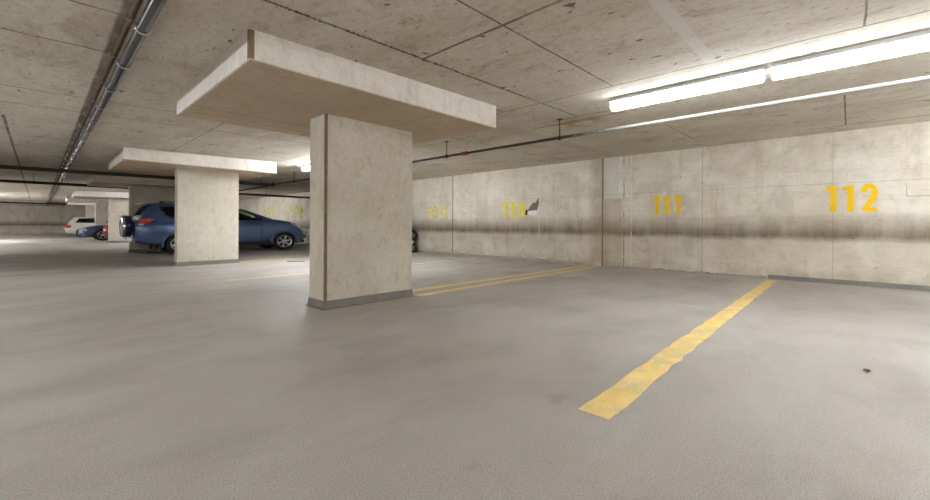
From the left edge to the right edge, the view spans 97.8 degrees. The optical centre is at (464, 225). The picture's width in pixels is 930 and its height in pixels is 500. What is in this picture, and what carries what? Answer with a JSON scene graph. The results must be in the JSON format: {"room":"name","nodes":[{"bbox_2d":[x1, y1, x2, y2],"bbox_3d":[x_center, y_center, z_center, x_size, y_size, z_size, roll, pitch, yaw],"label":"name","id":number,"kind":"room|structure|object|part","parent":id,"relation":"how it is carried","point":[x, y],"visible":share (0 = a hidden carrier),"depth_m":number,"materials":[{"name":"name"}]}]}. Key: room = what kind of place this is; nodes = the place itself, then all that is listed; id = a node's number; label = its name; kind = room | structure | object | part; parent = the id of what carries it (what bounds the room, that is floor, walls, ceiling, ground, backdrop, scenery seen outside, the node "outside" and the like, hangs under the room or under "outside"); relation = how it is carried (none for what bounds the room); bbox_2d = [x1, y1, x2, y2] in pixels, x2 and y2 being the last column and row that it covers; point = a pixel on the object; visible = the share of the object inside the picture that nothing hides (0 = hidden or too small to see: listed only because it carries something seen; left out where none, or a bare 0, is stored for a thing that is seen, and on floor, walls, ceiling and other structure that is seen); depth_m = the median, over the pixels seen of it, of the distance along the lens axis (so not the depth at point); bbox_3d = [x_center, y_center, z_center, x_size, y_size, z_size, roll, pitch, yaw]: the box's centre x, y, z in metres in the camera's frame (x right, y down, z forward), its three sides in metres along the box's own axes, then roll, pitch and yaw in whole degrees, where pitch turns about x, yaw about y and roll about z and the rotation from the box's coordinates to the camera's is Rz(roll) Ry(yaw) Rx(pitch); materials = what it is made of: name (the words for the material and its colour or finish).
{"room":"parking garage","nodes":[
{"label":"parking garage","id":0,"kind":"room"},
{"bbox_2d":[0,205,84,234],"bbox_3d":[-33.897,-0.490,32.702,0.200,2.420,17.150,0,0,44],"label":"wall","id":1,"kind":"structure","parent":0,"point":[14,219],"depth_m":32.30,"materials":[{"name":"concrete"}]},
{"bbox_2d":[0,234,929,499],"bbox_3d":[-14.614,0.923,14.387,53.400,0.200,17.150,0,0,44],"label":"floor","id":2,"kind":"structure","parent":0,"point":[124,375],"depth_m":2.27,"materials":[{"name":"grey concrete"}]},
{"bbox_2d":[64,216,94,237],"bbox_3d":[-23.125,0.100,26.768,1.940,1.355,4.719,0,0,44],"label":"parked car","id":3,"kind":"object","parent":2,"relation":"on","point":[73,226],"visible":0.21,"depth_m":25.04,"materials":[{"name":"paint"}]},
{"bbox_2d":[66,202,94,216],"bbox_3d":[-25.109,-0.406,27.289,2.000,2.346,2.400,0,0,44],"label":"concrete column","id":4,"kind":"structure","parent":2,"relation":"on","point":[89,207],"depth_m":26.91,"materials":[{"name":"grey paint"}]},
{"bbox_3d":[-25.104,-1.446,27.289,2.000,0.266,2.400,0,0,44],"label":"drop panel","id":5,"kind":"part","parent":4,"relation":"part of","materials":[{"name":"concrete"}]},
{"bbox_2d":[65,197,107,224],"bbox_3d":[-20.592,-0.383,22.897,2.000,2.348,2.750,0,0,44],"label":"concrete column","id":6,"kind":"structure","parent":2,"relation":"on","point":[101,205],"depth_m":22.77,"materials":[{"name":"grey paint"}]},
{"bbox_3d":[-20.587,-1.423,22.897,2.000,0.268,2.750,0,0,44],"label":"drop panel","id":7,"kind":"part","parent":6,"relation":"part of","materials":[{"name":"concrete"}]},
{"bbox_2d":[78,224,107,240],"bbox_3d":[-18.493,0.175,22.823,1.990,1.254,4.719,0,0,44],"label":"parked car","id":8,"kind":"object","parent":2,"relation":"on","point":[96,231],"visible":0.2,"depth_m":21.03,"materials":[{"name":"blue paint"}]},
{"bbox_2d":[72,191,128,242],"bbox_3d":[-16.523,-0.362,19.122,2.100,2.350,2.820,0,0,44],"label":"concrete column","id":9,"kind":"structure","parent":2,"relation":"on","point":[118,202],"depth_m":18.88,"materials":[{"name":"grey paint"}]},
{"bbox_3d":[-16.517,-1.402,19.122,2.100,0.270,2.820,0,0,44],"label":"drop panel","id":10,"kind":"part","parent":9,"relation":"part of","materials":[{"name":"concrete"}]},
{"bbox_2d":[103,221,107,235],"bbox_3d":[-16.486,0.125,21.597,1.890,1.375,4.116,0,0,44],"label":"parked car","id":11,"kind":"object","parent":2,"relation":"on","point":[105,228],"visible":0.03,"depth_m":19.90,"materials":[{"name":"red paint"}]},
{"bbox_2d":[87,175,174,252],"bbox_3d":[-10.167,-0.327,12.964,2.000,2.347,2.700,0,0,44],"label":"concrete column","id":12,"kind":"structure","parent":2,"relation":"on","point":[141,190],"depth_m":12.65,"materials":[{"name":"grey paint"}]},
{"bbox_3d":[-10.161,-1.367,12.964,2.000,0.267,2.700,0,0,44],"label":"drop panel","id":13,"kind":"part","parent":12,"relation":"part of","materials":[{"name":"concrete"}]},
{"bbox_2d":[108,147,276,266],"bbox_3d":[-6.125,-0.306,9.175,2.280,2.348,2.730,0,0,44],"label":"concrete column","id":14,"kind":"structure","parent":2,"relation":"on","point":[206,186],"depth_m":8.87,"materials":[{"name":"grey paint"}]},
{"bbox_3d":[-6.120,-1.346,9.175,2.280,0.268,2.730,0,0,44],"label":"drop panel","id":15,"kind":"part","parent":14,"relation":"part of","materials":[{"name":"concrete"}]},
{"bbox_2d":[119,201,303,252],"bbox_3d":[-8.160,0.077,13.569,2.100,1.560,5.155,0,0,44],"label":"off roader","id":16,"kind":"object","parent":2,"relation":"on","point":[152,223],"visible":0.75,"depth_m":12.06,"materials":[{"name":"blue paint"}]},
{"bbox_2d":[138,219,154,225],"bbox_3d":[-9.055,-0.086,11.532,0.418,0.195,0.124,0,0,-38],"label":"tail lamp","id":17,"kind":"object","parent":16,"relation":"attached to","point":[141,222],"depth_m":11.49,"materials":[{"name":"red plastic"}]},
{"bbox_3d":[-8.447,0.406,12.058,0.046,0.480,0.952,0,0,44],"label":"wheel arch trim","id":18,"kind":"part","parent":16,"relation":"part of","materials":[{"name":"blue paint"}]},
{"bbox_3d":[-7.432,0.591,13.197,0.132,0.140,2.190,0,0,44],"label":"sill","id":19,"kind":"part","parent":16,"relation":"part of","materials":[{"name":"black plastic"}]},
{"bbox_3d":[-6.344,0.417,14.274,0.046,0.480,0.952,0,0,44],"label":"wheel arch trim","id":20,"kind":"part","parent":16,"relation":"part of","materials":[{"name":"blue paint"}]},
{"bbox_2d":[239,216,306,238],"bbox_3d":[-9.192,0.219,16.862,1.990,1.264,4.839,0,0,44],"label":"parked car","id":21,"kind":"object","parent":2,"relation":"on","point":[303,232],"visible":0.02,"depth_m":17.99,"materials":[{"name":"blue metal"}]},
{"bbox_2d":[239,257,309,261],"bbox_3d":[-3.957,0.878,11.309,0.247,0.002,4.457,0,0,41],"label":"parking line","id":22,"kind":"object","parent":2,"relation":"on","point":[305,257],"visible":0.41,"depth_m":10.34,"materials":[{"name":"yellow paint"}]},
{"bbox_2d":[177,28,495,310],"bbox_3d":[-1.381,-0.281,4.640,2.204,2.348,2.774,0,0,44],"label":"concrete column","id":23,"kind":"structure","parent":2,"relation":"on","point":[362,123],"depth_m":4.39,"materials":[{"name":"grey paint"}]},
{"bbox_3d":[-1.376,-1.321,4.643,2.200,0.268,2.770,0,0,44],"label":"drop panel","id":24,"kind":"part","parent":23,"relation":"part of","materials":[{"name":"concrete"}]},
{"bbox_2d":[225,258,476,280],"bbox_3d":[-1.764,0.889,8.744,0.152,0.002,6.148,0,0,42],"label":"parking line","id":25,"kind":"object","parent":2,"relation":"on","point":[470,258],"visible":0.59,"depth_m":7.19,"materials":[{"name":"yellow paint"}]},
{"bbox_2d":[412,229,416,252],"bbox_3d":[-2.047,0.459,13.269,0.763,0.860,0.930,0,0,44],"label":"wrapped bundle","id":26,"kind":"object","parent":2,"relation":"on","point":[414,233],"visible":0.14,"depth_m":13.29,"materials":[{"name":"black plastic"}]},
{"bbox_2d":[412,265,588,290],"bbox_3d":[0.946,0.904,7.302,0.142,0.002,5.341,0,0,44],"label":"parking line","id":27,"kind":"object","parent":2,"relation":"on","point":[440,286],"visible":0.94,"depth_m":6.73,"materials":[{"name":"yellow paint"}]},
{"bbox_2d":[416,266,600,295],"bbox_3d":[1.188,0.905,7.114,0.140,0.002,5.282,0,0,43],"label":"parking line","id":28,"kind":"object","parent":2,"relation":"on","point":[467,287],"visible":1,"depth_m":6.33,"materials":[{"name":"yellow paint"}]},
{"bbox_2d":[578,280,777,419],"bbox_3d":[2.899,0.914,4.399,0.170,0.002,6.722,0,0,43],"label":"parking line","id":29,"kind":"object","parent":2,"relation":"on","point":[610,402],"visible":1,"depth_m":2.62,"materials":[{"name":"yellow paint"}]},
{"bbox_2d":[0,0,929,206],"bbox_3d":[-14.600,-1.665,14.387,53.400,0.425,17.150,0,0,44],"label":"ceiling","id":30,"kind":"structure","parent":0,"point":[540,63],"depth_m":3.68,"materials":[{"name":"concrete"}]},
{"bbox_2d":[0,201,66,204],"bbox_3d":[-27.002,-1.437,26.161,0.112,0.179,16.710,0,0,44],"label":"pipe","id":31,"kind":"object","parent":30,"relation":"hanging from","point":[0,201],"visible":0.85,"depth_m":25.70,"materials":[{"name":"metal"}]},
{"bbox_2d":[46,0,166,205],"bbox_3d":[-13.463,-1.392,13.422,49.980,0.118,0.147,0,0,44],"label":"ceiling pipe","id":32,"kind":"object","parent":30,"relation":"attached to","point":[144,26],"visible":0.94,"depth_m":3.34,"materials":[{"name":"grey metal"}]},
{"bbox_2d":[0,165,269,185],"bbox_3d":[-10.664,-1.359,7.974,12.862,0.302,0.098,0,0,-42],"label":"pipe","id":33,"kind":"object","parent":30,"relation":"hanging from","point":[1,166],"visible":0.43,"depth_m":9.64,"materials":[{"name":"metal"}]},
{"bbox_2d":[0,176,309,198],"bbox_3d":[-12.462,-1.384,12.356,0.097,0.333,16.710,0,0,44],"label":"pipe","id":34,"kind":"object","parent":30,"relation":"hanging from","point":[1,180],"visible":0.67,"depth_m":12.62,"materials":[{"name":"metal"}]},
{"bbox_2d":[301,164,309,170],"bbox_3d":[-3.469,-1.399,9.533,1.430,0.138,0.154,0,0,44],"label":"ceiling light","id":35,"kind":"object","parent":30,"relation":"attached to","point":[304,167],"visible":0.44,"depth_m":9.83,"materials":[{"name":"white plastic"}]},
{"bbox_2d":[302,166,309,170],"bbox_3d":[-3.469,-1.374,9.533,1.398,0.088,0.130,0,0,44],"label":"diffuser","id":36,"kind":"object","parent":35,"relation":"attached to","point":[304,168],"depth_m":9.84,"materials":[{"name":"white plastic"}]},
{"bbox_2d":[270,75,929,186],"bbox_3d":[0.908,-1.294,5.901,18.780,0.318,0.089,0,0,44],"label":"pipe","id":37,"kind":"object","parent":30,"relation":"hanging from","point":[921,78],"visible":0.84,"depth_m":4.32,"materials":[{"name":"metal"}]},
{"bbox_2d":[239,186,267,190],"bbox_3d":[-7.533,-1.240,14.004,4.781,0.042,0.042,0,0,44],"label":"conduit","id":38,"kind":"object","parent":37,"relation":"attached to","point":[260,186],"visible":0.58,"depth_m":13.47,"materials":[{"name":"metal"}]},
{"bbox_2d":[609,65,766,110],"bbox_3d":[2.195,-1.369,4.156,1.430,0.138,0.154,0,0,44],"label":"ceiling light","id":39,"kind":"object","parent":30,"relation":"attached to","point":[755,75],"visible":1,"depth_m":4.03,"materials":[{"name":"white plastic"}]},
{"bbox_2d":[770,29,929,79],"bbox_3d":[3.261,-1.364,3.144,1.430,0.138,0.154,0,0,44],"label":"ceiling light","id":40,"kind":"object","parent":30,"relation":"attached to","point":[915,42],"visible":1,"depth_m":3.23,"materials":[{"name":"white plastic"}]},
{"bbox_2d":[239,121,929,285],"bbox_3d":[-8.771,-0.356,20.533,53.000,2.420,0.200,0,0,44],"label":"wall","id":41,"kind":"structure","parent":0,"point":[762,207],"depth_m":7.61,"materials":[{"name":"concrete"}]},
{"bbox_2d":[264,206,273,217],"bbox_3d":[-10.809,-0.727,22.329,1.401,0.614,0.002,0,0,44],"label":"number","id":42,"kind":"object","parent":41,"relation":"attached to","point":[272,208],"visible":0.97,"depth_m":22.25,"materials":[{"name":"yellow paint"}]},
{"bbox_2d":[290,205,302,217],"bbox_3d":[-8.296,-0.671,19.943,1.524,0.651,0.002,0,0,44],"label":"number","id":43,"kind":"object","parent":41,"relation":"attached to","point":[296,206],"visible":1,"depth_m":19.89,"materials":[{"name":"yellow paint"}]},
{"bbox_2d":[427,205,446,218],"bbox_3d":[-0.902,-0.414,12.922,0.950,0.455,0.002,0,0,44],"label":"number","id":44,"kind":"object","parent":41,"relation":"attached to","point":[429,208],"visible":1,"depth_m":12.94,"materials":[{"name":"yellow paint"}]},
{"bbox_2d":[299,242,590,264],"bbox_3d":[-4.978,0.839,16.765,21.700,0.070,0.034,0,0,44],"label":"baseboard","id":45,"kind":"structure","parent":41,"relation":"attached to","point":[437,252],"depth_m":10.94,"materials":[{"name":"paint"}]},
{"bbox_2d":[503,202,525,217],"bbox_3d":[1.304,-0.411,10.828,0.753,0.430,0.002,0,0,44],"label":"number","id":46,"kind":"object","parent":41,"relation":"attached to","point":[505,204],"visible":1,"depth_m":10.82,"materials":[{"name":"yellow paint"}]},
{"bbox_2d":[525,199,538,214],"bbox_3d":[1.714,-0.466,10.412,0.385,0.410,0.038,0,0,44],"label":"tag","id":47,"kind":"object","parent":41,"relation":"attached to","point":[534,205],"visible":1,"depth_m":10.37,"materials":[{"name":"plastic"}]},
{"bbox_2d":[653,195,680,214],"bbox_3d":[4.072,-0.403,8.199,0.526,0.390,0.002,0,0,44],"label":"number","id":48,"kind":"object","parent":41,"relation":"attached to","point":[677,198],"visible":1,"depth_m":8.19,"materials":[{"name":"yellow paint"}]},
{"bbox_2d":[606,265,766,278],"bbox_3d":[4.190,0.899,8.049,2.900,0.047,0.050,0,0,44],"label":"trim","id":49,"kind":"structure","parent":41,"relation":"attached to","point":[632,267],"depth_m":7.84,"materials":[{"name":"paint"}]},
{"bbox_2d":[768,275,929,290],"bbox_3d":[7.810,0.905,4.622,7.030,0.072,0.035,0,0,44],"label":"baseboard","id":50,"kind":"structure","parent":41,"relation":"attached to","point":[778,277],"depth_m":6.30,"materials":[{"name":"paint"}]},
{"bbox_2d":[826,183,877,211],"bbox_3d":[6.032,-0.424,6.338,0.597,0.432,0.002,0,0,44],"label":"number","id":51,"kind":"object","parent":41,"relation":"attached to","point":[850,188],"visible":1,"depth_m":6.33,"materials":[{"name":"yellow paint"}]}
]}

